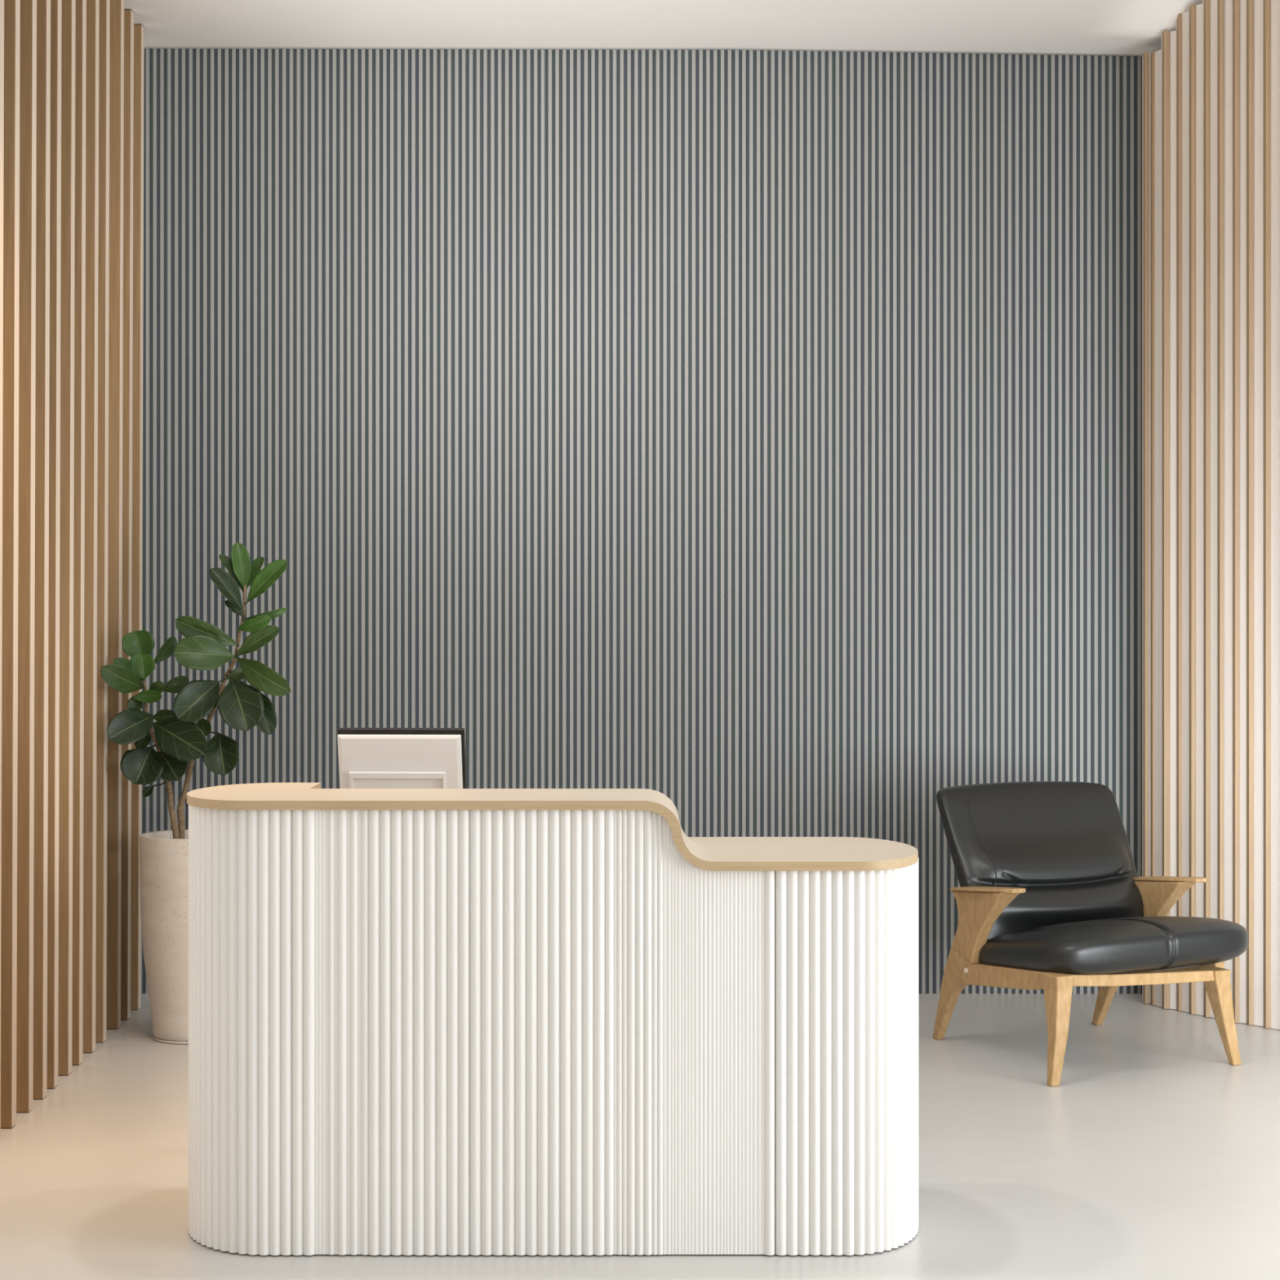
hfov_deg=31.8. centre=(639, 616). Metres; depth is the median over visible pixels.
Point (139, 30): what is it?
wooden slat
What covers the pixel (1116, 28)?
ceiling
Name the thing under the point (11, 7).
wooden slat
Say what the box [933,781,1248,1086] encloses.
lounge armchair
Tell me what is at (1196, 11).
board
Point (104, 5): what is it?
wooden slat
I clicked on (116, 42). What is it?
wooden slat
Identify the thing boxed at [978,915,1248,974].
seat cushion
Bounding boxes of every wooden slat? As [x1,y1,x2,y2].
[0,0,4,1132]
[0,0,20,1128]
[16,0,36,1111]
[33,0,50,1098]
[47,0,62,1088]
[57,0,75,1075]
[71,0,86,1065]
[82,0,98,1053]
[95,0,110,1042]
[106,0,124,1028]
[120,9,133,1019]
[130,24,144,1009]
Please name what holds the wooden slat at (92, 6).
attached to the wall
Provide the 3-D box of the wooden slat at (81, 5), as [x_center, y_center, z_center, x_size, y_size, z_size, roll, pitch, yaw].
[-1.957,-0.387,7.723,0.099,3.850,0.057,0,0,0]
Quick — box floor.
[0,993,1279,1279]
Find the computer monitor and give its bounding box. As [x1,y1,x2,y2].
[337,728,466,788]
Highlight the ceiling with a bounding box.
[124,0,1202,56]
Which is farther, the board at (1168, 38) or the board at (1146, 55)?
the board at (1146, 55)
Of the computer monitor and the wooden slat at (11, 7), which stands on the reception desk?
the computer monitor
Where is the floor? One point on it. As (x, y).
(1153, 1155)
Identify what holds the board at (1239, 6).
on the floor
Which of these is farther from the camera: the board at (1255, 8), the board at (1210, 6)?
the board at (1210, 6)
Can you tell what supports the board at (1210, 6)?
on the floor
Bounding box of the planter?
[139,829,188,1044]
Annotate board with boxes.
[1142,52,1150,1004]
[1150,48,1162,1007]
[1161,30,1176,1009]
[1175,10,1189,1012]
[1188,3,1203,1015]
[1202,0,1217,1017]
[1217,0,1232,999]
[1232,0,1246,1023]
[1246,0,1263,1026]
[1263,0,1279,1029]
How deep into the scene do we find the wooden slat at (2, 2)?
6.59 m
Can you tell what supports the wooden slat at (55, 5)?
attached to the wall
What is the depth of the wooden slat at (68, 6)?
7.52 m
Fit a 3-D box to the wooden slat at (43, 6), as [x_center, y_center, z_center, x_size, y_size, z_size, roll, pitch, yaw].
[-1.937,-0.387,7.180,0.099,3.850,0.057,0,0,0]
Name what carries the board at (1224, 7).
on the floor
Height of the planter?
0.744 m
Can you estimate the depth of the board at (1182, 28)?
8.74 m
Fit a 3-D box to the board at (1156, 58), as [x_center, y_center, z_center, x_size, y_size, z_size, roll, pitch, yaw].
[2.038,-0.346,8.876,0.025,3.769,0.109,0,0,0]
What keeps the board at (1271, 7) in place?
on the floor
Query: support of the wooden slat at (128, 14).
attached to the wall
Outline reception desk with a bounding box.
[186,782,918,1255]
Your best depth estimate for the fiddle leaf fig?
8.14 m
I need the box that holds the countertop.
[186,782,918,871]
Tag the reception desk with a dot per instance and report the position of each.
(421, 1021)
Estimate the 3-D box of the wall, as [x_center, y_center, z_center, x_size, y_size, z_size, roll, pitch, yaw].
[0.800,-0.660,9.210,6.800,4.400,0.100,0,0,0]
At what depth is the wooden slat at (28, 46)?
6.96 m
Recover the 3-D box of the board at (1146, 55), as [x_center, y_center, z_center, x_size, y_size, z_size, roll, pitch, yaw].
[2.014,-0.350,8.935,0.023,3.776,0.052,0,0,0]
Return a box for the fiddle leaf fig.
[101,542,290,839]
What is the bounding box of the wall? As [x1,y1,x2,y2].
[141,48,1142,993]

